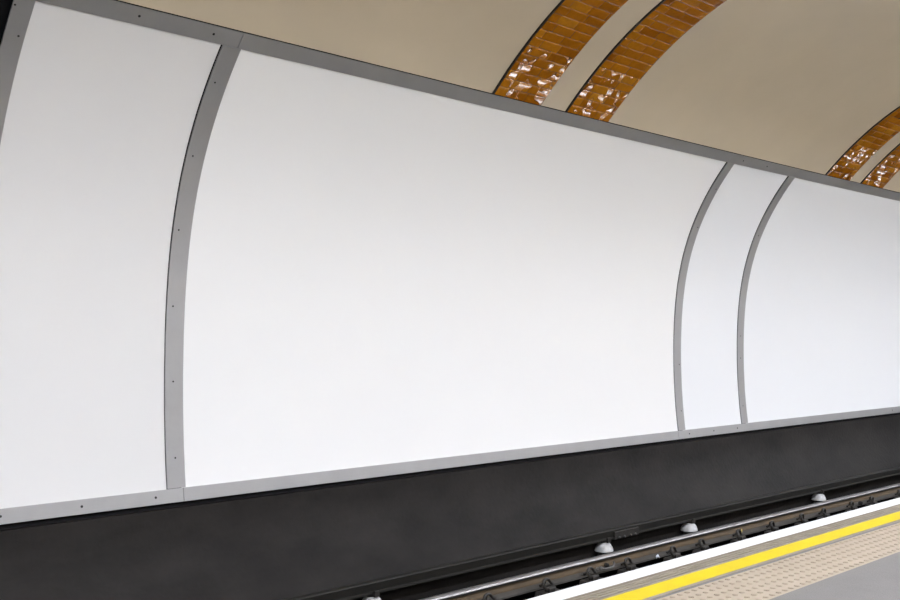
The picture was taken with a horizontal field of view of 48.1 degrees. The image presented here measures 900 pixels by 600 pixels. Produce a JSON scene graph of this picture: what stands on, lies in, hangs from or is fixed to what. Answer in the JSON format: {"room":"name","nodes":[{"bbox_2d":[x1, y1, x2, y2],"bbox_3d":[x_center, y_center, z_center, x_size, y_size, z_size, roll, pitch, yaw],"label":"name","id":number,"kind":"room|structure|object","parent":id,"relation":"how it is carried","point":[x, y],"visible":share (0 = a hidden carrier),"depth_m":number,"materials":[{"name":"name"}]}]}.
{"room":"metro station","nodes":[
{"label":"metro station","id":0,"kind":"room"},
{"bbox_2d":[0,415,899,599],"bbox_3d":[2.952,2.096,11.287,34.456,0.988,0.727,2,-3,-44],"label":"wall","id":1,"kind":"structure","parent":0,"point":[280,546],"depth_m":8.39,"materials":[{"name":"black concrete"}]},
{"bbox_2d":[0,0,899,529],"bbox_3d":[3.096,-0.025,11.218,34.457,3.290,1.174,2,-3,-44],"label":"frame","id":2,"kind":"structure","parent":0,"point":[5,5],"depth_m":7.66,"materials":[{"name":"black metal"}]},
{"bbox_2d":[0,0,35,143],"bbox_3d":[-2.623,-0.262,5.865,0.117,3.048,0.794,2,-3,-45],"label":"frame strip","id":3,"kind":"object","parent":2,"relation":"attached to","point":[20,12],"visible":1,"depth_m":5.82,"materials":[{"name":"metal"}]},
{"bbox_2d":[0,488,183,524],"bbox_3d":[-2.381,1.337,6.516,1.463,0.095,0.024,2,-3,-45],"label":"frame strip","id":4,"kind":"object","parent":2,"relation":"attached to","point":[117,502],"visible":1,"depth_m":6.54,"materials":[{"name":"metal"}]},
{"bbox_2d":[0,1,220,508],"bbox_3d":[-2.185,-0.197,6.359,1.245,3.027,0.739,2,-3,-45],"label":"poster panel","id":5,"kind":"object","parent":2,"relation":"attached to","point":[101,112],"visible":1,"depth_m":6.49,"materials":[{"name":"white paper"}]},
{"bbox_2d":[36,0,243,47],"bbox_3d":[-1.857,-1.730,6.180,1.333,0.090,0.085,2,-3,-45],"label":"frame strip","id":6,"kind":"object","parent":2,"relation":"attached to","point":[112,9],"visible":1,"depth_m":6.21,"materials":[{"name":"metal"}]},
{"bbox_2d":[165,45,240,488],"bbox_3d":[-1.688,-0.181,6.845,0.139,2.962,0.715,2,-3,-45],"label":"frame strip","id":7,"kind":"object","parent":2,"relation":"attached to","point":[227,57],"visible":1,"depth_m":7.02,"materials":[{"name":"metal"}]},
{"bbox_2d":[183,431,678,500],"bbox_3d":[0.353,1.439,9.193,6.185,0.095,0.034,2,-3,-44],"label":"frame strip","id":8,"kind":"object","parent":2,"relation":"attached to","point":[307,479],"visible":1,"depth_m":8.46,"materials":[{"name":"metal"}]},
{"bbox_2d":[181,49,725,487],"bbox_3d":[0.558,-0.094,9.046,6.200,3.027,0.749,2,-3,-44],"label":"poster panel","id":9,"kind":"object","parent":2,"relation":"attached to","point":[379,273],"visible":1,"depth_m":8.48,"materials":[{"name":"white paper"}]},
{"bbox_2d":[238,33,734,162],"bbox_3d":[0.843,-1.629,8.824,6.221,0.090,0.095,2,-3,-44],"label":"frame strip","id":10,"kind":"object","parent":2,"relation":"attached to","point":[252,43],"visible":1,"depth_m":8.05,"materials":[{"name":"metal"}]},
{"bbox_2d":[674,162,733,430],"bbox_3d":[2.834,-0.014,11.249,0.135,2.962,0.715,2,-3,-44],"label":"frame strip","id":11,"kind":"object","parent":2,"relation":"attached to","point":[697,223],"visible":1,"depth_m":11.43,"materials":[{"name":"metal"}]},
{"bbox_2d":[681,164,786,429],"bbox_3d":[3.317,0.007,11.718,1.253,3.027,0.739,2,-3,-44],"label":"poster panel","id":12,"kind":"object","parent":2,"relation":"attached to","point":[729,225],"visible":1,"depth_m":11.85,"materials":[{"name":"white paper"}]},
{"bbox_2d":[737,176,793,422],"bbox_3d":[3.825,0.022,12.199,0.140,2.962,0.715,2,-3,-44],"label":"frame strip","id":13,"kind":"object","parent":2,"relation":"attached to","point":[742,302],"visible":1,"depth_m":12.38,"materials":[{"name":"metal"}]},
{"bbox_2d":[678,406,899,438],"bbox_3d":[5.343,1.621,13.980,7.644,0.095,0.038,2,-3,-43],"label":"frame strip","id":14,"kind":"object","parent":2,"relation":"attached to","point":[683,434],"visible":1,"depth_m":12.95,"materials":[{"name":"metal"}]},
{"bbox_2d":[729,154,877,194],"bbox_3d":[4.378,-1.500,12.237,3.605,0.090,0.088,2,-3,-44],"label":"frame strip","id":15,"kind":"object","parent":2,"relation":"attached to","point":[737,159],"visible":1,"depth_m":12.05,"materials":[{"name":"metal"}]},
{"bbox_2d":[744,178,899,422],"bbox_3d":[6.108,0.108,14.365,6.204,3.027,0.749,2,-3,-43],"label":"poster panel","id":16,"kind":"object","parent":2,"relation":"attached to","point":[822,319],"visible":1,"depth_m":13.64,"materials":[{"name":"white paper"}]},
{"bbox_2d":[873,188,899,200],"bbox_3d":[7.841,-1.375,15.504,5.914,0.090,0.094,2,-3,-43],"label":"frame strip","id":17,"kind":"object","parent":2,"relation":"attached to","point":[879,192],"visible":1,"depth_m":13.74,"materials":[{"name":"metal"}]},
{"bbox_2d":[120,0,899,191],"bbox_3d":[5.476,-1.056,8.864,6.555,3.350,34.388,-2,-3,45],"label":"ceiling","id":18,"kind":"structure","parent":0,"point":[793,83],"depth_m":9.21,"materials":[{"name":"beige paint"}]},
{"bbox_2d":[492,0,627,105],"bbox_3d":[1.759,-2.261,7.288,0.613,1.071,3.428,2,-3,-44],"label":"tile band","id":19,"kind":"object","parent":18,"relation":"attached to","point":[538,66],"visible":1,"depth_m":8.20,"materials":[{"name":"brown tile"}]},
{"bbox_2d":[565,0,726,121],"bbox_3d":[2.437,-2.236,7.948,0.625,1.071,3.428,2,-3,-44],"label":"tile band","id":20,"kind":"object","parent":18,"relation":"attached to","point":[631,58],"visible":1,"depth_m":8.77,"materials":[{"name":"brown tile"}]},
{"bbox_2d":[825,106,899,180],"bbox_3d":[6.031,-2.105,11.404,0.663,1.071,3.428,2,-3,-44],"label":"tile band","id":21,"kind":"object","parent":18,"relation":"attached to","point":[877,136],"visible":1,"depth_m":12.35,"materials":[{"name":"brown tile"}]},
{"bbox_2d":[861,143,899,187],"bbox_3d":[6.734,-2.080,12.072,0.662,1.071,3.428,2,-3,-43],"label":"tile band","id":22,"kind":"object","parent":18,"relation":"attached to","point":[882,173],"visible":1,"depth_m":13.11,"materials":[{"name":"brown tile"}]},
{"bbox_2d":[503,496,897,599],"bbox_3d":[3.965,2.551,10.260,3.802,0.001,34.448,-2,-3,45],"label":"floor","id":23,"kind":"structure","parent":0,"point":[529,595],"depth_m":9.76,"materials":[{"name":"black"}]},
{"bbox_2d":[362,590,380,599],"bbox_3d":[-0.595,2.326,7.660,0.180,0.252,0.180,2,-3,-44],"label":"insulator","id":24,"kind":"object","parent":23,"relation":"on","point":[376,594],"visible":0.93,"depth_m":7.62,"materials":[{"name":"ceramic"}]},
{"bbox_2d":[482,593,495,599],"bbox_3d":[0.333,2.373,7.868,0.280,0.175,0.171,2,-3,-44],"label":"clip","id":25,"kind":"object","parent":23,"relation":"on","point":[485,597],"visible":1,"depth_m":7.88,"materials":[{"name":"metal"}]},
{"bbox_2d":[534,578,559,596],"bbox_3d":[0.839,2.392,8.363,0.280,0.175,0.171,2,-3,-44],"label":"clip","id":26,"kind":"object","parent":23,"relation":"on","point":[550,589],"visible":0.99,"depth_m":8.34,"materials":[{"name":"metal"}]},
{"bbox_2d":[579,566,602,584],"bbox_3d":[1.260,2.407,8.772,0.280,0.175,0.171,2,-3,-44],"label":"clip","id":27,"kind":"object","parent":23,"relation":"on","point":[594,577],"visible":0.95,"depth_m":8.74,"materials":[{"name":"metal"}]},
{"bbox_2d":[282,467,899,599],"bbox_3d":[3.153,2.318,11.069,34.425,0.097,0.450,2,-3,-44],"label":"rail","id":28,"kind":"object","parent":23,"relation":"on","point":[366,588],"visible":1,"depth_m":9.18,"materials":[{"name":"metal"}]},
{"bbox_2d":[595,537,612,555],"bbox_3d":[1.479,2.403,9.682,0.180,0.252,0.180,2,-3,-44],"label":"insulator","id":29,"kind":"object","parent":23,"relation":"on","point":[604,547],"visible":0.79,"depth_m":9.63,"materials":[{"name":"ceramic"}]},
{"bbox_2d":[617,557,638,573],"bbox_3d":[1.651,2.422,9.152,0.280,0.175,0.171,2,-3,-44],"label":"clip","id":30,"kind":"object","parent":23,"relation":"on","point":[628,567],"visible":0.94,"depth_m":9.12,"materials":[{"name":"metal"}]},
{"bbox_2d":[419,483,899,599],"bbox_3d":[3.384,2.438,10.823,34.404,0.124,0.541,2,-3,-44],"label":"rail","id":31,"kind":"object","parent":23,"relation":"on","point":[517,585],"visible":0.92,"depth_m":9.55,"materials":[{"name":"grey"}]},
{"bbox_2d":[596,561,614,570],"bbox_3d":[1.405,2.379,9.002,0.062,0.042,0.284,-2,-3,43],"label":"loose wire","id":32,"kind":"object","parent":31,"relation":"on","point":[600,568],"visible":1,"depth_m":8.93,"materials":[{"name":"grey"}]},
{"bbox_2d":[663,546,682,561],"bbox_3d":[2.174,2.441,9.659,0.280,0.175,0.171,2,-3,-44],"label":"clip","id":33,"kind":"object","parent":23,"relation":"on","point":[675,555],"visible":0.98,"depth_m":9.63,"materials":[{"name":"metal"}]},
{"bbox_2d":[681,518,697,534],"bbox_3d":[2.540,2.442,10.708,0.180,0.252,0.180,2,-3,-44],"label":"insulator","id":34,"kind":"object","parent":23,"relation":"on","point":[688,527],"visible":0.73,"depth_m":10.66,"materials":[{"name":"ceramic"}]},
{"bbox_2d":[692,538,711,553],"bbox_3d":[2.538,2.454,10.010,0.280,0.175,0.171,2,-3,-44],"label":"clip","id":35,"kind":"object","parent":23,"relation":"on","point":[705,547],"visible":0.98,"depth_m":9.98,"materials":[{"name":"metal"}]},
{"bbox_2d":[730,529,747,542],"bbox_3d":[3.047,2.473,10.501,0.280,0.175,0.171,2,-3,-44],"label":"clip","id":36,"kind":"object","parent":23,"relation":"on","point":[739,538],"visible":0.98,"depth_m":10.48,"materials":[{"name":"metal"}]},
{"bbox_2d":[764,521,779,533],"bbox_3d":[3.550,2.491,10.985,0.280,0.175,0.171,2,-3,-44],"label":"clip","id":37,"kind":"object","parent":23,"relation":"on","point":[771,523],"visible":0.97,"depth_m":10.96,"materials":[{"name":"metal"}]},
{"bbox_2d":[794,513,807,525],"bbox_3d":[4.040,2.509,11.454,0.280,0.175,0.171,2,-3,-44],"label":"clip","id":38,"kind":"object","parent":23,"relation":"on","point":[801,515],"visible":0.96,"depth_m":11.43,"materials":[{"name":"metal"}]},
{"bbox_2d":[811,490,825,503],"bbox_3d":[4.657,2.519,12.735,0.180,0.252,0.180,2,-3,-44],"label":"insulator","id":39,"kind":"object","parent":23,"relation":"on","point":[817,497],"visible":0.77,"depth_m":12.68,"materials":[{"name":"ceramic"}]},
{"bbox_2d":[817,508,829,519],"bbox_3d":[4.427,2.523,11.824,0.280,0.175,0.171,2,-3,-44],"label":"clip","id":40,"kind":"object","parent":23,"relation":"on","point":[823,510],"visible":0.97,"depth_m":11.80,"materials":[{"name":"metal"}]},
{"bbox_2d":[845,501,857,511],"bbox_3d":[4.954,2.542,12.326,0.280,0.175,0.171,2,-3,-44],"label":"clip","id":41,"kind":"object","parent":23,"relation":"on","point":[851,503],"visible":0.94,"depth_m":12.30,"materials":[{"name":"metal"}]},
{"bbox_2d":[865,496,877,506],"bbox_3d":[5.364,2.557,12.716,0.280,0.175,0.171,2,-3,-43],"label":"clip","id":42,"kind":"object","parent":23,"relation":"on","point":[871,498],"visible":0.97,"depth_m":12.70,"materials":[{"name":"metal"}]},
{"bbox_2d":[770,552,899,599],"bbox_3d":[6.124,2.061,7.985,34.237,0.807,3.842,2,-3,-44],"label":"floor","id":43,"kind":"structure","parent":0,"point":[879,579],"depth_m":5.52,"materials":[{"name":"grey concrete"}]},
{"bbox_2d":[526,498,899,599],"bbox_3d":[4.886,1.736,9.286,34.244,0.059,0.450,2,-3,-44],"label":"white edge line","id":44,"kind":"object","parent":43,"relation":"on","point":[566,593],"visible":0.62,"depth_m":6.28,"materials":[{"name":"paint"}]},
{"bbox_2d":[563,504,899,599],"bbox_3d":[4.985,1.732,9.184,34.234,0.059,0.453,2,-3,-44],"label":"coping","id":45,"kind":"object","parent":43,"relation":"on","point":[607,592],"visible":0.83,"depth_m":6.20,"materials":[{"name":"concrete"}]},
{"bbox_2d":[603,511,899,599],"bbox_3d":[5.083,1.728,9.082,34.223,0.059,0.448,2,-3,-44],"label":"yellow line","id":46,"kind":"object","parent":43,"relation":"on","point":[668,585],"visible":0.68,"depth_m":6.11,"materials":[{"name":"paint"}]},
{"bbox_2d":[642,519,899,599],"bbox_3d":[5.141,1.727,9.022,34.213,0.058,0.338,2,-3,-44],"label":"margin","id":47,"kind":"object","parent":43,"relation":"on","point":[889,523],"visible":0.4,"depth_m":6.06,"materials":[{"name":"beige concrete"}]},
{"bbox_2d":[652,522,899,599],"bbox_3d":[5.161,1.727,9.001,34.211,0.055,0.337,2,-3,-44],"label":"joint","id":48,"kind":"object","parent":43,"relation":"on","point":[896,522],"visible":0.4,"depth_m":6.05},
{"bbox_2d":[657,523,899,599],"bbox_3d":[5.313,1.716,8.844,34.209,0.066,0.719,2,-3,-44],"label":"tactile paving","id":49,"kind":"object","parent":43,"relation":"on","point":[775,579],"visible":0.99,"depth_m":5.85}
]}

